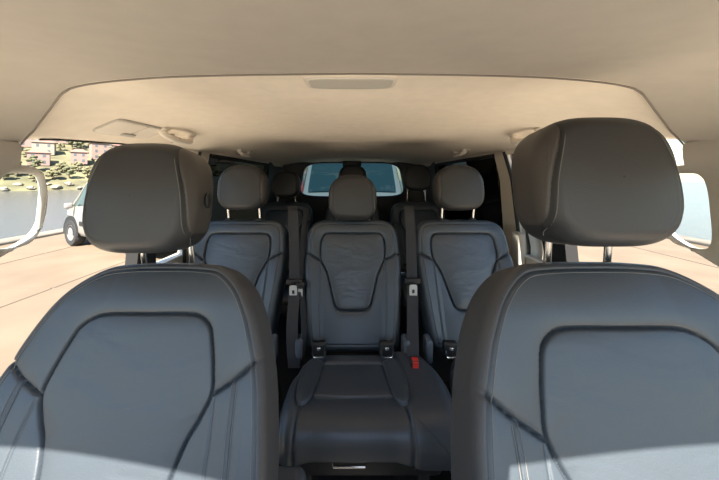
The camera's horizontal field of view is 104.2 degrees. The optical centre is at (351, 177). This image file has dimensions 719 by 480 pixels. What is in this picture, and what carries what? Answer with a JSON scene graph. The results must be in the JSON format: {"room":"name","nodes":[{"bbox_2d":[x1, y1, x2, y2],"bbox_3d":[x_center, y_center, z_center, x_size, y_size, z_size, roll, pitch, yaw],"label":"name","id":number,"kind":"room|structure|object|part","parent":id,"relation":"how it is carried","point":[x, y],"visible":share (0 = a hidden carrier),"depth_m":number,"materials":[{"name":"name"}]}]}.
{"room":"vehicle interior","nodes":[
{"label":"vehicle interior","id":0,"kind":"room"},
{"bbox_2d":[156,252,188,262],"bbox_3d":[-0.899,0.775,2.230,0.071,0.750,2.180,0,0,0],"label":"wall","id":1,"kind":"structure","parent":0,"point":[175,258],"depth_m":1.42,"materials":[{"name":"beige plastic"}]},
{"bbox_2d":[125,253,155,264],"bbox_3d":[-0.874,0.507,1.210,0.122,1.285,0.120,0,0,0],"label":"trim","id":2,"kind":"structure","parent":1,"relation":"attached to","point":[131,258],"depth_m":1.15,"materials":[{"name":"black plastic"}]},
{"bbox_2d":[182,152,201,262],"bbox_3d":[-0.847,0.154,1.483,0.093,0.593,0.023,0,0,-16],"label":"trim","id":3,"kind":"structure","parent":1,"relation":"attached to","point":[199,153],"depth_m":1.47,"materials":[{"name":"black plastic"}]},
{"bbox_2d":[178,151,210,261],"bbox_3d":[-0.862,0.142,1.557,0.116,0.615,0.160,0,0,0],"label":"trim","id":4,"kind":"structure","parent":1,"relation":"attached to","point":[206,157],"depth_m":1.53,"materials":[{"name":"beige plastic"}]},
{"bbox_2d":[208,157,265,220],"bbox_3d":[-0.869,0.130,2.170,0.076,0.560,1.140,0,0,0],"label":"window","id":5,"kind":"structure","parent":1,"relation":"in","point":[217,166],"depth_m":1.88,"materials":[{"name":"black glass"}]},
{"bbox_2d":[265,162,283,202],"bbox_3d":[-0.860,0.355,3.045,0.120,1.090,0.650,0,0,0],"label":"trim","id":6,"kind":"structure","parent":1,"relation":"attached to","point":[271,170],"depth_m":2.89,"materials":[{"name":"black plastic"}]},
{"bbox_2d":[28,73,675,164],"bbox_3d":[0.000,-0.177,1.942,1.688,0.162,2.758,0,0,0],"label":"ceiling","id":7,"kind":"structure","parent":0,"point":[282,120],"depth_m":0.87,"materials":[{"name":"fabric"}]},
{"bbox_2d":[0,140,47,256],"bbox_3d":[-0.851,0.134,0.576,0.075,0.459,0.399,0,0,4],"label":"trim","id":8,"kind":"structure","parent":7,"relation":"attached to","point":[10,151],"depth_m":0.72,"materials":[{"name":"beige plastic"}]},
{"bbox_2d":[38,139,123,144],"bbox_3d":[-0.825,-0.121,1.120,0.006,0.044,0.760,0,0,0],"label":"trim","id":9,"kind":"structure","parent":7,"relation":"attached to","point":[38,139],"depth_m":0.84,"materials":[{"name":"black rubber"}]},
{"bbox_2d":[92,119,161,138],"bbox_3d":[-0.733,-0.161,0.940,0.094,0.048,0.224,0,0,0],"label":"flap","id":10,"kind":"object","parent":7,"relation":"attached to","point":[119,127],"visible":0.98,"depth_m":0.90,"materials":[{"name":"beige"}]},
{"bbox_2d":[154,127,195,144],"bbox_3d":[-0.706,-0.163,1.115,0.079,0.054,0.210,0,0,0],"label":"handle","id":11,"kind":"object","parent":7,"relation":"attached to","point":[187,139],"visible":0.99,"depth_m":1.07,"materials":[{"name":"beige plastic"}]},
{"bbox_2d":[209,154,269,165],"bbox_3d":[-0.811,-0.128,2.175,0.024,0.024,1.150,0,0,0],"label":"trim","id":12,"kind":"structure","parent":7,"relation":"attached to","point":[210,155],"depth_m":1.93,"materials":[{"name":"black plastic"}]},
{"bbox_2d":[234,148,251,157],"bbox_3d":[-0.726,-0.163,1.860,0.077,0.054,0.210,0,0,0],"label":"handle","id":13,"kind":"object","parent":7,"relation":"attached to","point":[247,154],"visible":0.99,"depth_m":1.80,"materials":[{"name":"beige plastic"}]},
{"bbox_2d":[304,75,397,88],"bbox_3d":[-0.003,-0.224,0.655,0.212,0.014,0.096,0,0,0],"label":"recessed light","id":14,"kind":"object","parent":7,"relation":"in","point":[312,81],"visible":0.98,"depth_m":0.63,"materials":[{"name":"beige plastic"}]},
{"bbox_2d":[20,73,683,144],"bbox_3d":[0.000,-0.147,0.634,1.662,0.132,0.138,0,0,0],"label":"trim","id":15,"kind":"structure","parent":7,"relation":"attached to","point":[285,74],"depth_m":0.57,"materials":[{"name":"brown"}]},
{"bbox_2d":[0,0,718,142],"bbox_3d":[0.000,-0.133,0.177,1.686,0.206,1.043,0,0,0],"label":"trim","id":16,"kind":"structure","parent":7,"relation":"attached to","point":[667,50],"depth_m":0.38,"materials":[{"name":"beige fabric"}]},
{"bbox_2d":[452,148,469,157],"bbox_3d":[0.726,-0.163,1.860,0.077,0.054,0.210,0,0,0],"label":"handle","id":17,"kind":"object","parent":7,"relation":"attached to","point":[456,154],"visible":1,"depth_m":1.80,"materials":[{"name":"beige plastic"}]},
{"bbox_2d":[434,154,494,165],"bbox_3d":[0.811,-0.128,2.175,0.024,0.024,1.150,0,0,0],"label":"trim","id":18,"kind":"structure","parent":7,"relation":"attached to","point":[488,155],"depth_m":1.93,"materials":[{"name":"black plastic"}]},
{"bbox_2d":[508,127,541,144],"bbox_3d":[0.706,-0.163,1.115,0.079,0.054,0.210,0,0,0],"label":"handle","id":19,"kind":"object","parent":7,"relation":"attached to","point":[515,139],"visible":0.43,"depth_m":1.16,"materials":[{"name":"beige plastic"}]},
{"bbox_2d":[668,140,718,266],"bbox_3d":[0.851,0.134,0.576,0.074,0.459,0.399,0,0,-4],"label":"trim","id":20,"kind":"structure","parent":7,"relation":"attached to","point":[701,158],"depth_m":0.66,"materials":[{"name":"beige plastic"}]},
{"bbox_2d":[279,162,424,224],"bbox_3d":[0.000,0.445,3.350,1.759,1.310,0.060,0,0,0],"label":"wall","id":21,"kind":"structure","parent":0,"point":[319,205],"depth_m":3.32,"materials":[{"name":"black plastic"}]},
{"bbox_2d":[187,149,282,166],"bbox_3d":[-0.828,-0.163,2.200,0.055,0.075,2.200,0,0,0],"label":"trim","id":22,"kind":"structure","parent":21,"relation":"attached to","point":[191,150],"depth_m":1.91,"materials":[{"name":"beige plastic"}]},
{"bbox_2d":[301,163,402,195],"bbox_3d":[0.000,0.022,3.350,1.320,0.430,0.001,0,0,0],"label":"window","id":23,"kind":"structure","parent":21,"relation":"in","point":[317,179],"depth_m":3.35,"materials":[{"name":"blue glass"}]},
{"bbox_2d":[343,161,360,166],"bbox_3d":[0.000,-0.170,3.285,0.220,0.085,0.070,0,0,0],"label":"lamp","id":24,"kind":"object","parent":21,"relation":"attached to","point":[345,163],"visible":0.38,"depth_m":3.25,"materials":[{"name":"black plastic"}]},
{"bbox_2d":[424,149,514,165],"bbox_3d":[0.828,-0.163,2.200,0.055,0.075,2.200,0,0,0],"label":"trim","id":25,"kind":"structure","parent":21,"relation":"attached to","point":[507,152],"depth_m":1.86,"materials":[{"name":"beige plastic"}]},
{"bbox_2d":[276,273,454,479],"bbox_3d":[0.000,1.190,1.450,1.760,0.080,3.900,0,0,0],"label":"floor","id":26,"kind":"structure","parent":0,"point":[441,364],"depth_m":1.73,"materials":[{"name":"grey carpet"}]},
{"bbox_2d":[0,143,305,479],"bbox_3d":[-0.404,0.530,0.299,0.619,1.220,0.869,0,0,0],"label":"seat","id":27,"kind":"object","parent":26,"relation":"on","point":[145,370],"visible":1,"depth_m":0.55,"materials":[{"name":"grey leather"}]},
{"bbox_3d":[-0.566,0.507,0.544,0.282,0.614,0.373,0,0,0],"label":"panel","id":28,"kind":"part","parent":27,"relation":"part of","materials":[{"name":"grey leather"}]},
{"bbox_3d":[-0.562,0.032,0.664,0.047,0.202,0.126,0,0,0],"label":"panel","id":29,"kind":"part","parent":27,"relation":"part of","materials":[{"name":"grey leather"}]},
{"bbox_3d":[-0.425,0.491,0.495,0.322,0.411,0.197,0,0,0],"label":"panel","id":30,"kind":"part","parent":27,"relation":"part of","materials":[{"name":"grey leather"}]},
{"bbox_3d":[-0.425,0.310,0.584,0.468,0.207,0.110,0,0,0],"label":"backrest","id":31,"kind":"part","parent":27,"relation":"part of","materials":[{"name":"grey leather"}]},
{"bbox_3d":[-0.503,0.186,0.676,0.012,0.110,0.030,0,0,0],"label":"headrest post","id":32,"kind":"part","parent":27,"relation":"part of","materials":[{"name":"silver metal"}]},
{"bbox_3d":[-0.387,0.186,0.676,0.012,0.110,0.030,0,0,0],"label":"headrest post","id":33,"kind":"part","parent":27,"relation":"part of","materials":[{"name":"silver metal"}]},
{"bbox_3d":[-0.368,0.032,0.664,0.047,0.202,0.126,0,0,0],"label":"panel","id":34,"kind":"part","parent":27,"relation":"part of","materials":[{"name":"grey leather"}]},
{"bbox_3d":[-0.284,0.507,0.544,0.282,0.614,0.373,0,0,0],"label":"panel","id":35,"kind":"part","parent":27,"relation":"part of","materials":[{"name":"grey leather"}]},
{"bbox_3d":[-0.141,0.660,0.460,0.087,0.070,0.320,0,0,0],"label":"armrest","id":36,"kind":"part","parent":27,"relation":"part of","materials":[{"name":"grey leather"}]},
{"bbox_2d":[194,165,288,399],"bbox_3d":[-0.539,0.544,1.150,0.557,1.222,0.692,0,0,0],"label":"seat","id":37,"kind":"object","parent":26,"relation":"on","point":[258,249],"visible":0.31,"depth_m":1.36,"materials":[{"name":"grey leather"}]},
{"bbox_3d":[-0.661,0.057,1.428,0.024,0.164,0.107,0,0,0],"label":"panel","id":38,"kind":"part","parent":37,"relation":"part of","materials":[{"name":"grey leather"}]},
{"bbox_3d":[-0.552,0.436,1.322,0.314,0.321,0.139,0,0,0],"label":"panel","id":39,"kind":"part","parent":37,"relation":"part of","materials":[{"name":"grey leather"}]},
{"bbox_3d":[-0.552,0.494,1.343,0.467,0.560,0.305,0,0,0],"label":"backrest","id":40,"kind":"part","parent":37,"relation":"part of","materials":[{"name":"grey leather"}]},
{"bbox_3d":[-0.443,0.055,1.428,0.024,0.163,0.107,0,0,0],"label":"panel","id":41,"kind":"part","parent":37,"relation":"part of","materials":[{"name":"grey leather"}]},
{"bbox_2d":[258,171,312,333],"bbox_3d":[-0.576,0.547,2.170,0.480,1.217,0.691,0,0,0],"label":"seat","id":42,"kind":"object","parent":26,"relation":"on","point":[285,184],"visible":0.3,"depth_m":2.39,"materials":[{"name":"grey leather"}]},
{"bbox_3d":[-0.575,0.436,2.342,0.314,0.321,0.139,0,0,0],"label":"panel","id":43,"kind":"part","parent":42,"relation":"part of","materials":[{"name":"grey leather"}]},
{"bbox_3d":[-0.575,0.494,2.363,0.467,0.560,0.305,0,0,0],"label":"backrest","id":44,"kind":"part","parent":42,"relation":"part of","materials":[{"name":"grey leather"}]},
{"bbox_2d":[282,272,299,305],"bbox_3d":[-0.576,0.788,2.010,0.480,0.131,0.372,0,0,0],"label":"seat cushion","id":45,"kind":"object","parent":42,"relation":"on","point":[286,292],"depth_m":1.85,"materials":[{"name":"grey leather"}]},
{"bbox_3d":[-0.466,0.060,2.448,0.024,0.163,0.107,0,0,0],"label":"panel","id":46,"kind":"part","parent":42,"relation":"part of","materials":[{"name":"grey leather"}]},
{"bbox_3d":[-0.409,1.026,2.070,0.040,0.258,0.260,0,0,0],"label":"seat leg","id":47,"kind":"part","parent":42,"relation":"part of","materials":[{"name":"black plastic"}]},
{"bbox_2d":[326,165,379,219],"bbox_3d":[0.004,0.519,2.170,0.480,1.272,0.691,0,0,0],"label":"seat","id":48,"kind":"object","parent":26,"relation":"on","point":[348,169],"visible":0.06,"depth_m":2.40,"materials":[{"name":"grey leather"}]},
{"bbox_3d":[0.005,0.494,2.363,0.467,0.560,0.305,0,0,0],"label":"backrest","id":49,"kind":"part","parent":48,"relation":"part of","materials":[{"name":"grey leather"}]},
{"bbox_2d":[279,175,451,479],"bbox_3d":[0.055,0.569,1.150,0.592,1.172,0.697,0,0,0],"label":"seat","id":50,"kind":"object","parent":26,"relation":"on","point":[388,413],"visible":0.96,"depth_m":1.04,"materials":[{"name":"grey leather"}]},
{"bbox_2d":[286,206,301,367],"bbox_3d":[-0.267,0.456,1.291,0.072,0.624,0.342,0,0,-12],"label":"belt","id":51,"kind":"object","parent":50,"relation":"attached to","point":[294,259],"visible":0.98,"depth_m":1.25,"materials":[{"name":"grey fabric"}]},
{"bbox_3d":[-0.262,0.505,1.249,0.035,0.052,0.003,0,0,0],"label":"tongue blade","id":52,"kind":"part","parent":51,"relation":"part of","materials":[{"name":"grey metal"}]},
{"bbox_2d":[296,208,307,367],"bbox_3d":[-0.232,0.461,1.299,0.049,0.610,0.347,0,0,-7],"label":"belt","id":53,"kind":"object","parent":50,"relation":"attached to","point":[300,285],"visible":0.94,"depth_m":1.25,"materials":[{"name":"grey fabric"}]},
{"bbox_3d":[-0.151,1.026,1.050,0.040,0.258,0.260,0,0,0],"label":"seat leg","id":54,"kind":"part","parent":50,"relation":"part of","materials":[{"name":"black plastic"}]},
{"bbox_3d":[-0.106,0.107,1.428,0.024,0.164,0.107,0,0,0],"label":"panel","id":55,"kind":"part","parent":50,"relation":"part of","materials":[{"name":"grey leather"}]},
{"bbox_3d":[0.003,0.494,1.343,0.467,0.560,0.305,0,0,0],"label":"backrest","id":56,"kind":"part","parent":50,"relation":"part of","materials":[{"name":"grey leather"}]},
{"bbox_3d":[0.003,0.436,1.322,0.314,0.321,0.139,0,0,0],"label":"panel","id":57,"kind":"part","parent":50,"relation":"part of","materials":[{"name":"grey leather"}]},
{"bbox_3d":[0.003,0.743,1.031,0.259,0.015,0.173,0,0,0],"label":"panel","id":58,"kind":"part","parent":50,"relation":"part of","materials":[{"name":"grey leather"}]},
{"bbox_2d":[279,351,451,470],"bbox_3d":[0.053,0.785,0.989,0.586,0.144,0.375,0,0,0],"label":"seat cushion","id":59,"kind":"object","parent":50,"relation":"on","point":[384,407],"depth_m":0.87,"materials":[{"name":"grey leather"}]},
{"bbox_3d":[0.112,0.105,1.428,0.024,0.163,0.107,0,0,0],"label":"panel","id":60,"kind":"part","parent":50,"relation":"part of","materials":[{"name":"grey leather"}]},
{"bbox_2d":[404,206,419,355],"bbox_3d":[0.275,0.428,1.284,0.072,0.569,0.342,0,0,7],"label":"belt","id":61,"kind":"object","parent":50,"relation":"attached to","point":[411,280],"visible":1,"depth_m":1.26,"materials":[{"name":"grey fabric"}]},
{"bbox_3d":[0.273,0.501,1.248,0.035,0.052,0.003,0,0,0],"label":"tongue blade","id":62,"kind":"part","parent":61,"relation":"part of","materials":[{"name":"grey metal"}]},
{"bbox_3d":[0.237,1.026,1.050,0.040,0.258,0.260,0,0,0],"label":"seat leg","id":63,"kind":"part","parent":50,"relation":"part of","materials":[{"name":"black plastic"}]},
{"bbox_2d":[390,164,444,333],"bbox_3d":[0.564,0.517,2.170,0.480,1.277,0.691,0,0,0],"label":"seat","id":64,"kind":"object","parent":26,"relation":"on","point":[415,177],"visible":0.23,"depth_m":2.38,"materials":[{"name":"grey leather"}]},
{"bbox_3d":[0.399,1.026,2.070,0.040,0.258,0.260,0,0,0],"label":"seat leg","id":65,"kind":"part","parent":64,"relation":"part of","materials":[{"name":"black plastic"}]},
{"bbox_3d":[0.456,0.002,2.448,0.024,0.164,0.107,0,0,0],"label":"panel","id":66,"kind":"part","parent":64,"relation":"part of","materials":[{"name":"grey leather"}]},
{"bbox_2d":[401,273,419,306],"bbox_3d":[0.564,0.788,2.010,0.480,0.131,0.372,0,0,0],"label":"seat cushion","id":67,"kind":"object","parent":64,"relation":"on","point":[403,286],"depth_m":1.86,"materials":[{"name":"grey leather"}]},
{"bbox_3d":[0.565,0.494,2.363,0.467,0.560,0.305,0,0,0],"label":"backrest","id":68,"kind":"part","parent":64,"relation":"part of","materials":[{"name":"grey leather"}]},
{"bbox_3d":[0.565,0.436,2.342,0.314,0.321,0.139,0,0,0],"label":"panel","id":69,"kind":"part","parent":64,"relation":"part of","materials":[{"name":"grey leather"}]},
{"bbox_2d":[415,165,513,472],"bbox_3d":[0.543,0.544,1.148,0.480,1.222,0.703,0,0,-2],"label":"seat","id":70,"kind":"object","parent":26,"relation":"on","point":[455,257],"visible":0.45,"depth_m":1.33,"materials":[{"name":"grey leather"}]},
{"bbox_3d":[0.431,0.057,1.428,0.024,0.164,0.107,0,0,0],"label":"panel","id":71,"kind":"part","parent":70,"relation":"part of","materials":[{"name":"grey leather"}]},
{"bbox_2d":[450,359,454,396],"bbox_3d":[0.569,0.788,0.991,0.449,0.130,0.372,0,0,0],"label":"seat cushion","id":72,"kind":"object","parent":70,"relation":"on","point":[453,363],"depth_m":1.04,"materials":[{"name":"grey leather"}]},
{"bbox_3d":[0.540,0.436,1.322,0.314,0.321,0.139,0,0,0],"label":"panel","id":73,"kind":"part","parent":70,"relation":"part of","materials":[{"name":"grey leather"}]},
{"bbox_3d":[0.540,0.494,1.343,0.467,0.560,0.305,0,0,0],"label":"backrest","id":74,"kind":"part","parent":70,"relation":"part of","materials":[{"name":"grey leather"}]},
{"bbox_3d":[0.649,0.055,1.428,0.024,0.163,0.107,0,0,0],"label":"panel","id":75,"kind":"part","parent":70,"relation":"part of","materials":[{"name":"grey leather"}]},
{"bbox_2d":[451,117,718,479],"bbox_3d":[0.430,0.515,0.165,0.575,1.250,0.869,0,0,0],"label":"seat","id":76,"kind":"object","parent":26,"relation":"on","point":[607,369],"visible":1,"depth_m":0.44,"materials":[{"name":"grey leather"}]},
{"bbox_3d":[0.289,0.462,0.404,0.282,0.614,0.373,0,0,0],"label":"panel","id":77,"kind":"part","parent":76,"relation":"part of","materials":[{"name":"grey leather"}]},
{"bbox_3d":[0.346,-0.004,0.534,0.046,0.190,0.125,0,0,0],"label":"panel","id":78,"kind":"part","parent":76,"relation":"part of","materials":[{"name":"grey leather"}]},
{"bbox_3d":[0.379,0.141,0.541,0.012,0.110,0.020,0,0,0],"label":"headrest post","id":79,"kind":"part","parent":76,"relation":"part of","materials":[{"name":"silver metal"}]},
{"bbox_3d":[0.430,0.265,0.444,0.468,0.207,0.110,0,0,0],"label":"backrest","id":80,"kind":"part","parent":76,"relation":"part of","materials":[{"name":"grey leather"}]},
{"bbox_3d":[0.494,0.141,0.541,0.012,0.110,0.020,0,0,0],"label":"headrest post","id":81,"kind":"part","parent":76,"relation":"part of","materials":[{"name":"silver metal"}]},
{"bbox_3d":[0.430,0.446,0.355,0.322,0.411,0.197,0,0,0],"label":"panel","id":82,"kind":"part","parent":76,"relation":"part of","materials":[{"name":"grey leather"}]},
{"bbox_3d":[0.571,0.462,0.404,0.282,0.614,0.373,0,0,0],"label":"panel","id":83,"kind":"part","parent":76,"relation":"part of","materials":[{"name":"grey leather"}]},
{"bbox_3d":[0.540,-0.004,0.534,0.046,0.190,0.125,0,0,0],"label":"panel","id":84,"kind":"part","parent":76,"relation":"part of","materials":[{"name":"grey leather"}]},
{"bbox_2d":[445,219,542,265],"bbox_3d":[0.899,0.775,2.230,0.071,0.750,2.180,0,0,0],"label":"wall","id":85,"kind":"structure","parent":0,"point":[528,260],"depth_m":1.40,"materials":[{"name":"beige plastic"}]},
{"bbox_2d":[424,162,444,216],"bbox_3d":[0.860,0.355,3.045,0.120,1.090,0.650,0,0,0],"label":"trim","id":86,"kind":"structure","parent":85,"relation":"attached to","point":[433,169],"depth_m":2.93,"materials":[{"name":"black plastic"}]},
{"bbox_2d":[438,157,502,229],"bbox_3d":[0.869,0.130,2.170,0.076,0.560,1.140,0,0,0],"label":"window","id":87,"kind":"structure","parent":85,"relation":"in","point":[490,209],"depth_m":1.81,"materials":[{"name":"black glass"}]},
{"bbox_2d":[494,151,521,252],"bbox_3d":[0.862,0.142,1.557,0.116,0.615,0.160,0,0,0],"label":"trim","id":88,"kind":"structure","parent":85,"relation":"attached to","point":[508,216],"depth_m":1.56,"materials":[{"name":"beige plastic"}]},
{"bbox_2d":[502,152,519,231],"bbox_3d":[0.847,0.154,1.483,0.093,0.593,0.023,0,0,16],"label":"trim","id":89,"kind":"structure","parent":85,"relation":"attached to","point":[504,153],"depth_m":1.48,"materials":[{"name":"black plastic"}]},
{"bbox_2d":[511,231,524,264],"bbox_3d":[0.862,0.365,1.455,0.035,0.170,0.085,0,0,0],"label":"trim","id":90,"kind":"structure","parent":85,"relation":"attached to","point":[517,238],"depth_m":1.43,"materials":[{"name":"beige"}]},
{"bbox_2d":[509,154,543,261],"bbox_3d":[0.869,0.130,1.373,0.076,0.560,0.235,0,0,0],"label":"window","id":91,"kind":"structure","parent":85,"relation":"in","point":[534,247],"depth_m":1.40,"materials":[{"name":"clear glass"}]},
{"bbox_2d":[543,241,578,261],"bbox_3d":[0.874,0.507,1.210,0.122,1.285,0.120,0,0,0],"label":"trim","id":92,"kind":"structure","parent":85,"relation":"attached to","point":[560,252],"depth_m":1.16,"materials":[{"name":"black plastic"}]},
{"label":"outside","id":93,"kind":"structure","parent":0,"visible":0},
{"bbox_2d":[0,143,110,190],"bbox_3d":[-148.150,-14.077,169.602,272.918,38.593,276.979,0,0,0],"label":"hillside","id":94,"kind":"structure","parent":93,"point":[78,179],"depth_m":120.67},
{"bbox_2d":[0,187,9,190],"bbox_3d":[-126.395,4.033,101.199,3.603,1.833,2.427,0,0,-17],"label":"rock","id":95,"kind":"object","parent":94,"relation":"on","point":[1,188],"visible":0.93,"depth_m":100.70,"materials":[{"name":"white stone"}]},
{"bbox_2d":[12,182,22,185],"bbox_3d":[-126.866,2.486,106.322,2.780,1.581,2.186,0,0,-24],"label":"rock","id":96,"kind":"object","parent":94,"relation":"on","point":[19,183],"visible":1,"depth_m":105.84,"materials":[{"name":"white stone"}]},
{"bbox_2d":[21,149,29,156],"bbox_3d":[-148.117,-11.084,127.087,3.484,4.451,3.265,0,0,-38],"label":"tree","id":97,"kind":"object","parent":94,"relation":"on","point":[25,150],"visible":0.65,"depth_m":126.28,"materials":[{"name":"green plant"}]},
{"bbox_2d":[19,139,36,146],"bbox_3d":[-159.774,-18.771,138.643,7.915,7.300,6.000,0,0,-41],"label":"house","id":98,"kind":"structure","parent":94,"relation":"on","point":[27,143],"depth_m":136.59,"materials":[{"name":"paint"}]},
{"bbox_2d":[26,155,43,166],"bbox_3d":[-133.596,-5.722,118.456,4.592,7.773,5.190,0,0,9],"label":"tree","id":99,"kind":"object","parent":94,"relation":"on","point":[36,162],"visible":0.98,"depth_m":117.28,"materials":[{"name":"green plant"}]},
{"bbox_2d":[28,170,43,182],"bbox_3d":[-125.078,-0.290,110.774,4.363,5.948,4.657,0,0,-36],"label":"tree","id":100,"kind":"object","parent":94,"relation":"on","point":[31,176],"visible":0.29,"depth_m":109.72,"materials":[{"name":"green plant"}]},
{"bbox_2d":[26,149,51,165],"bbox_3d":[-139.839,-9.182,125.101,7.734,7.300,6.000,0,0,-44],"label":"house","id":101,"kind":"structure","parent":94,"relation":"on","point":[42,154],"depth_m":124.15,"materials":[{"name":"paint"}]},
{"bbox_2d":[30,139,56,154],"bbox_3d":[-149.070,-14.947,135.643,8.379,7.500,6.000,0,0,-39],"label":"house","id":102,"kind":"structure","parent":94,"relation":"on","point":[50,146],"depth_m":134.22,"materials":[{"name":"paint"}]},
{"bbox_2d":[45,167,61,179],"bbox_3d":[-123.541,-1.555,115.902,4.471,5.828,4.958,0,0,18],"label":"tree","id":103,"kind":"object","parent":94,"relation":"on","point":[52,172],"visible":1,"depth_m":115.10,"materials":[{"name":"green plant"}]},
{"bbox_2d":[50,185,62,188],"bbox_3d":[-117.242,3.587,111.103,3.022,1.963,3.900,0,0,-8],"label":"rock","id":104,"kind":"object","parent":94,"relation":"on","point":[53,186],"visible":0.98,"depth_m":110.17,"materials":[{"name":"white stone"}]},
{"bbox_2d":[56,143,64,150],"bbox_3d":[-149.308,-15.682,143.419,3.493,4.462,3.273,0,0,-7],"label":"tree","id":105,"kind":"object","parent":94,"relation":"on","point":[62,145],"visible":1,"depth_m":143.18,"materials":[{"name":"green plant"}]},
{"bbox_2d":[53,141,67,143],"bbox_3d":[-157.788,-22.389,152.120,6.000,7.500,8.238,0,0,38],"label":"house","id":106,"kind":"structure","parent":94,"relation":"on","point":[63,142],"depth_m":150.63,"materials":[{"name":"paint"}]},
{"bbox_2d":[55,161,66,172],"bbox_3d":[-128.267,-4.656,123.818,4.417,5.758,4.899,0,0,-2],"label":"tree","id":107,"kind":"object","parent":94,"relation":"on","point":[62,164],"visible":0.78,"depth_m":122.97,"materials":[{"name":"green plant"}]},
{"bbox_2d":[64,182,73,185],"bbox_3d":[-117.208,2.383,115.880,3.484,1.850,2.741,0,0,21],"label":"rock","id":108,"kind":"object","parent":94,"relation":"on","point":[66,183],"visible":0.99,"depth_m":115.11,"materials":[{"name":"white stone"}]},
{"bbox_2d":[62,165,76,178],"bbox_3d":[-121.791,-2.389,120.784,4.266,6.202,4.577,0,0,43],"label":"tree","id":109,"kind":"object","parent":94,"relation":"on","point":[67,168],"visible":1,"depth_m":120.10,"materials":[{"name":"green plant"}]},
{"bbox_2d":[72,161,83,171],"bbox_3d":[-126.158,-5.192,128.999,4.406,5.179,3.974,0,0,26],"label":"tree","id":110,"kind":"object","parent":94,"relation":"on","point":[76,164],"visible":0.95,"depth_m":128.25,"materials":[{"name":"green plant"}]},
{"bbox_2d":[73,142,84,148],"bbox_3d":[-143.139,-16.110,146.690,4.455,7.541,5.035,0,0,-45],"label":"tree","id":111,"kind":"object","parent":94,"relation":"on","point":[78,145],"visible":0.82,"depth_m":145.82,"materials":[{"name":"green plant"}]},
{"bbox_2d":[70,149,88,163],"bbox_3d":[-132.506,-10.412,136.004,6.704,7.300,6.000,0,0,-44],"label":"house","id":112,"kind":"structure","parent":94,"relation":"on","point":[77,155],"depth_m":134.47,"materials":[{"name":"paint"}]},
{"bbox_2d":[82,166,91,177],"bbox_3d":[-119.473,-2.714,126.390,4.347,5.666,4.821,0,0,-8],"label":"tree","id":113,"kind":"object","parent":94,"relation":"on","point":[87,169],"visible":0.84,"depth_m":125.60,"materials":[{"name":"green plant"}]},
{"bbox_2d":[89,143,109,159],"bbox_3d":[-132.126,-14.549,146.498,6.000,10.100,8.009,0,0,36],"label":"house","id":114,"kind":"structure","parent":94,"relation":"on","point":[95,149],"depth_m":143.98,"materials":[{"name":"paint"}]},
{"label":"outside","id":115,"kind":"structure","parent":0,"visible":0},
{"bbox_2d":[0,234,718,376],"bbox_3d":[0.000,3.620,3.000,17.500,4.000,46.000,0,0,0],"label":"quay","id":116,"kind":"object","parent":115,"point":[18,319],"depth_m":5.01,"materials":[{"name":"beige concrete"}]},
{"bbox_2d":[63,183,125,253],"bbox_3d":[-5.142,0.773,6.877,4.235,1.693,2.110,0,0,26],"label":"van","id":117,"kind":"object","parent":116,"relation":"on","point":[73,230],"visible":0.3,"depth_m":6.57,"materials":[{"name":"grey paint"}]},
{"bbox_2d":[64,203,72,208],"bbox_3d":[-6.563,0.642,6.481,0.100,0.130,0.150,0,0,26],"label":"mirror","id":118,"kind":"object","parent":117,"relation":"attached to","point":[67,205],"depth_m":6.45,"materials":[{"name":"grey paint"}]},
{"bbox_2d":[0,228,710,246],"bbox_3d":[0.000,3.540,3.000,17.800,4.000,46.000,0,0,0],"label":"edging","id":119,"kind":"object","parent":116,"relation":"on","point":[5,241],"depth_m":7.13,"materials":[{"name":"stone"}]},
{"bbox_2d":[0,235,718,307],"bbox_3d":[0.000,1.617,3.000,17.200,0.008,44.000,0,0,0],"label":"joint","id":120,"kind":"object","parent":116,"relation":"on","point":[54,235],"visible":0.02,"depth_m":5.99,"materials":[{"name":"brown"}]},
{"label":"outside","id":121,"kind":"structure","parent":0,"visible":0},
{"bbox_2d":[0,182,711,239],"bbox_3d":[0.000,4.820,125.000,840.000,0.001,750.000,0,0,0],"label":"sea","id":122,"kind":"structure","parent":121,"point":[18,209],"depth_m":41.52,"materials":[{"name":"grey liquid"}]}
]}

